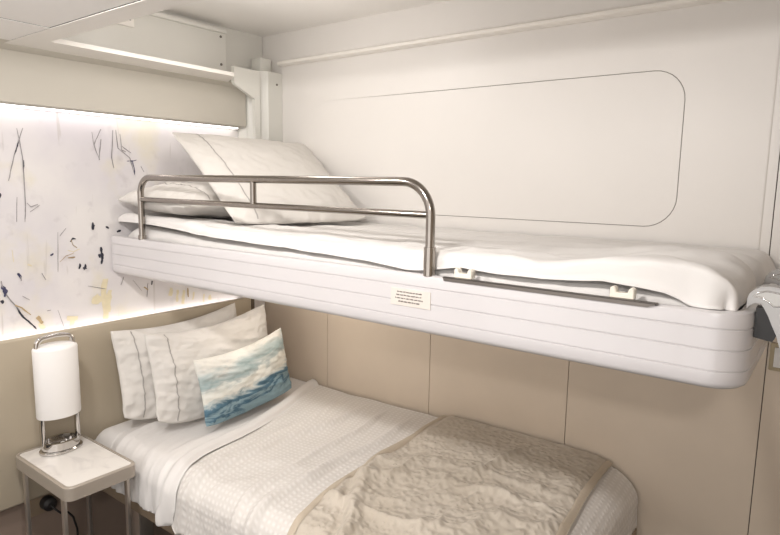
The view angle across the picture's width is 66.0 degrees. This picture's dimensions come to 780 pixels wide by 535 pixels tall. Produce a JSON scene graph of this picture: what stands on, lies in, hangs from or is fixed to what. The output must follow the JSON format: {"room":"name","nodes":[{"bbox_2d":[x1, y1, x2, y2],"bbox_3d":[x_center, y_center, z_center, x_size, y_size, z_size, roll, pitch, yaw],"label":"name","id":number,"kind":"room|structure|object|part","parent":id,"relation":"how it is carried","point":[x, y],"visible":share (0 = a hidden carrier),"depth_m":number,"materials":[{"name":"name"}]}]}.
{"room":"ship cabin","nodes":[
{"label":"ship cabin","id":0,"kind":"room"},
{"bbox_2d":[0,11,261,534],"bbox_3d":[-1.387,0.156,1.685,0.102,2.130,2.850,7,10,37],"label":"wall","id":1,"kind":"structure","parent":0,"point":[108,513],"depth_m":2.17,"materials":[{"name":"beige paint"}]},
{"bbox_2d":[30,493,54,517],"bbox_3d":[-1.159,0.783,2.000,0.008,0.072,0.078,7,10,37],"label":"power outlet","id":2,"kind":"object","parent":1,"relation":"attached to","point":[35,509],"visible":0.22,"depth_m":1.98,"materials":[{"name":"brown plastic"}]},
{"bbox_2d":[39,495,78,534],"bbox_3d":[-1.107,0.948,2.039,0.058,0.384,0.118,7,10,37],"label":"plug","id":3,"kind":"object","parent":1,"relation":"attached to","point":[48,502],"visible":0.99,"depth_m":1.99,"materials":[{"name":"black plastic"}]},
{"bbox_2d":[5,0,233,81],"bbox_3d":[-0.011,-0.584,1.384,2.150,0.013,0.785,7,10,37],"label":"trim","id":4,"kind":"structure","parent":1,"relation":"attached to","point":[50,39],"depth_m":1.72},
{"bbox_2d":[0,103,238,128],"bbox_3d":[-1.407,-0.447,1.474,0.028,0.006,2.555,7,10,37],"label":"light strip","id":5,"kind":"object","parent":1,"relation":"attached to","point":[1,104],"visible":1,"depth_m":2.04,"materials":[{"name":"white plastic"}]},
{"bbox_2d":[0,39,245,127],"bbox_3d":[-1.368,-0.529,1.427,0.145,0.172,2.603,7,10,37],"label":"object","id":6,"kind":"structure","parent":1,"relation":"attached to","point":[29,76],"depth_m":2.01,"materials":[{"name":"paint"}]},
{"bbox_2d":[0,297,254,511],"bbox_3d":[-1.394,0.525,1.609,0.026,0.539,2.625,7,10,37],"label":"headboard","id":7,"kind":"object","parent":1,"relation":"attached to","point":[100,388],"visible":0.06,"depth_m":2.00,"materials":[{"name":"leather"}]},
{"bbox_2d":[0,106,264,340],"bbox_3d":[-1.394,0.156,1.630,0.010,1.246,2.734,7,10,37],"label":"mural","id":8,"kind":"object","parent":1,"relation":"attached to","point":[64,175],"visible":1,"depth_m":2.02},
{"bbox_2d":[231,57,282,141],"bbox_3d":[-0.579,-0.547,2.483,0.140,0.635,0.268,7,10,37],"label":"post","id":9,"kind":"object","parent":1,"relation":"attached to","point":[262,88],"visible":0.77,"depth_m":2.48,"materials":[{"name":"metal"}]},
{"bbox_2d":[0,0,447,39],"bbox_3d":[-0.128,-0.606,0.594,3.100,0.273,2.800,7,10,37],"label":"ceiling","id":10,"kind":"structure","parent":0,"point":[18,18],"depth_m":2.09,"materials":[{"name":"white paint"}]},
{"bbox_2d":[62,12,226,70],"bbox_3d":[-0.891,-0.811,2.096,0.052,0.186,0.755,7,10,37],"label":"cover plate","id":11,"kind":"object","parent":10,"relation":"attached to","point":[158,35],"visible":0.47,"depth_m":2.18,"materials":[{"name":"metal"}]},
{"bbox_2d":[117,19,133,26],"bbox_3d":[-0.903,-0.858,2.039,0.012,0.066,0.068,7,10,37],"label":"access hatch","id":12,"kind":"object","parent":11,"relation":"attached to","point":[130,23],"visible":0.23,"depth_m":2.05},
{"bbox_2d":[262,0,779,534],"bbox_3d":[0.699,0.170,1.833,3.108,2.130,0.101,7,10,37],"label":"wall","id":13,"kind":"structure","parent":0,"point":[660,126],"depth_m":1.84,"materials":[{"name":"white paint"}]},
{"bbox_2d":[111,174,776,388],"bbox_3d":[0.007,-0.094,1.810,1.958,0.347,0.710,7,10,37],"label":"bunk bed frame","id":14,"kind":"structure","parent":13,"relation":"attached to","point":[715,349],"depth_m":1.29,"materials":[{"name":"plastic"}]},
{"bbox_3d":[-0.372,-0.144,1.662,1.176,0.218,0.021,7,10,37],"label":"guard rail","id":15,"kind":"part","parent":14,"relation":"part of","materials":[{"name":"metal"}]},
{"bbox_2d":[128,226,746,310],"bbox_3d":[-0.008,-0.018,1.849,1.860,0.149,0.668,7,10,37],"label":"mattress","id":16,"kind":"object","parent":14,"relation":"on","point":[602,288],"visible":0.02,"depth_m":1.43,"materials":[{"name":"white fabric"}]},
{"bbox_2d":[118,212,775,310],"bbox_3d":[0.006,-0.096,1.821,1.938,0.089,0.695,7,10,37],"label":"duvet","id":17,"kind":"object","parent":16,"relation":"on","point":[717,278],"visible":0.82,"depth_m":1.33,"materials":[{"name":"white fabric"}]},
{"bbox_2d":[118,182,229,217],"bbox_3d":[-0.639,-0.253,2.191,0.400,0.132,0.527,7,10,36],"label":"pillow","id":18,"kind":"object","parent":17,"relation":"on","point":[176,190],"visible":0.52,"depth_m":1.99,"materials":[{"name":"fabric"}]},
{"bbox_2d":[172,132,365,223],"bbox_3d":[-0.421,-0.327,2.168,0.554,0.306,0.482,-6,10,-39],"label":"pillow","id":19,"kind":"object","parent":17,"relation":"on","point":[212,154],"visible":0.85,"depth_m":2.09,"materials":[{"name":"fabric"}]},
{"bbox_2d":[277,0,732,66],"bbox_3d":[0.246,-0.763,1.976,1.768,0.019,0.032,7,10,37],"label":"trim","id":20,"kind":"structure","parent":13,"relation":"attached to","point":[669,4],"depth_m":1.86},
{"bbox_2d":[768,342,779,371],"bbox_3d":[1.015,0.233,1.530,0.080,0.072,0.010,7,10,37],"label":"switch plate","id":21,"kind":"object","parent":13,"relation":"attached to","point":[774,358],"visible":1,"depth_m":1.54,"materials":[{"name":"beige plastic"}]},
{"bbox_3d":[-0.186,1.385,0.927,3.200,0.050,2.850,7,10,37],"label":"floor","id":22,"kind":"structure","parent":0,"visible":0},
{"bbox_2d":[16,434,134,534],"bbox_3d":[-0.976,0.895,1.890,0.353,0.622,0.212,7,10,37],"label":"nightstand","id":23,"kind":"object","parent":22,"relation":"on","point":[93,467],"visible":0.91,"depth_m":1.81,"materials":[{"name":"white stone"}]},
{"bbox_3d":[-1.133,0.912,1.894,0.016,0.582,0.011,7,10,37],"label":"leg","id":24,"kind":"part","parent":23,"relation":"part of","materials":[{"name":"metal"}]},
{"bbox_2d":[32,332,82,456],"bbox_3d":[-1.045,0.392,1.887,0.096,0.378,0.130,7,10,37],"label":"table lamp","id":25,"kind":"object","parent":23,"relation":"on","point":[55,365],"visible":1,"depth_m":1.85,"materials":[{"name":"white fabric"}]},
{"bbox_3d":[-1.044,0.349,1.881,0.096,0.229,0.130,7,10,37],"label":"lamp shade","id":26,"kind":"part","parent":25,"relation":"part of","materials":[{"name":"white fabric"}]},
{"bbox_3d":[-0.932,0.937,1.744,0.016,0.582,0.011,7,10,37],"label":"leg","id":27,"kind":"part","parent":23,"relation":"part of","materials":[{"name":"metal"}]},
{"bbox_3d":[-1.020,0.893,2.043,0.016,0.582,0.011,7,10,37],"label":"leg","id":28,"kind":"part","parent":23,"relation":"part of","materials":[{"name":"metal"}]},
{"bbox_3d":[-0.818,0.918,1.892,0.016,0.582,0.011,7,10,37],"label":"leg","id":29,"kind":"part","parent":23,"relation":"part of","materials":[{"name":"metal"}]},
{"bbox_2d":[102,487,636,534],"bbox_3d":[-0.152,0.977,1.971,1.590,0.466,0.846,7,10,37],"label":"bed","id":30,"kind":"object","parent":22,"relation":"on","point":[142,520],"visible":0.11,"depth_m":1.98,"materials":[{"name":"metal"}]},
{"bbox_2d":[94,418,156,447],"bbox_3d":[-0.166,0.665,1.945,1.542,0.154,0.848,7,10,37],"label":"mattress","id":31,"kind":"object","parent":30,"relation":"on","point":[108,435],"visible":0.02,"depth_m":2.07,"materials":[{"name":"white fabric"}]},
{"bbox_2d":[110,377,317,526],"bbox_3d":[-0.553,0.612,2.201,0.435,0.174,0.894,7,10,37],"label":"sheet","id":32,"kind":"object","parent":31,"relation":"on","point":[162,453],"visible":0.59,"depth_m":1.96,"materials":[{"name":"white fabric"}]},
{"bbox_2d":[110,303,236,419],"bbox_3d":[-0.756,0.347,2.235,0.118,0.349,0.532,7,10,36],"label":"pillow","id":33,"kind":"object","parent":32,"relation":"on","point":[132,359],"visible":0.35,"depth_m":2.06,"materials":[{"name":"fabric"}]},
{"bbox_2d":[144,304,267,422],"bbox_3d":[-0.631,0.352,2.213,0.119,0.349,0.536,7,10,35],"label":"pillow","id":34,"kind":"object","parent":32,"relation":"on","point":[172,355],"visible":0.7,"depth_m":2.08,"materials":[{"name":"fabric"}]},
{"bbox_2d":[194,328,290,426],"bbox_3d":[-0.516,0.391,2.184,0.094,0.255,0.437,6,10,32],"label":"cushion","id":35,"kind":"object","parent":32,"relation":"on","point":[234,383],"visible":1,"depth_m":2.13,"materials":[{"name":"blue fabric"}]},
{"bbox_3d":[-0.398,0.809,1.615,1.590,0.042,0.020,7,10,37],"label":"rail","id":36,"kind":"part","parent":30,"relation":"part of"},
{"bbox_3d":[-0.833,0.979,2.026,0.055,0.424,0.050,7,10,37],"label":"leg","id":37,"kind":"part","parent":30,"relation":"part of","materials":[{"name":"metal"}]},
{"bbox_2d":[171,385,637,534],"bbox_3d":[-0.059,0.668,1.840,1.349,0.184,0.880,7,10,37],"label":"coverlet","id":38,"kind":"object","parent":30,"relation":"on","point":[259,482],"visible":0.53,"depth_m":1.78,"materials":[{"name":"white fabric"}]},
{"bbox_2d":[287,415,612,534],"bbox_3d":[0.169,0.700,1.644,0.644,0.247,0.922,7,10,37],"label":"quilt","id":39,"kind":"object","parent":38,"relation":"on","point":[453,475],"visible":1,"depth_m":1.65,"materials":[{"name":"beige fabric"}]},
{"bbox_2d":[746,268,779,348],"bbox_3d":[0.844,0.688,1.081,0.425,1.322,0.310,7,10,37],"label":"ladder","id":40,"kind":"object","parent":22,"relation":"on","point":[767,316],"visible":1,"depth_m":0.99,"materials":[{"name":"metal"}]}
]}

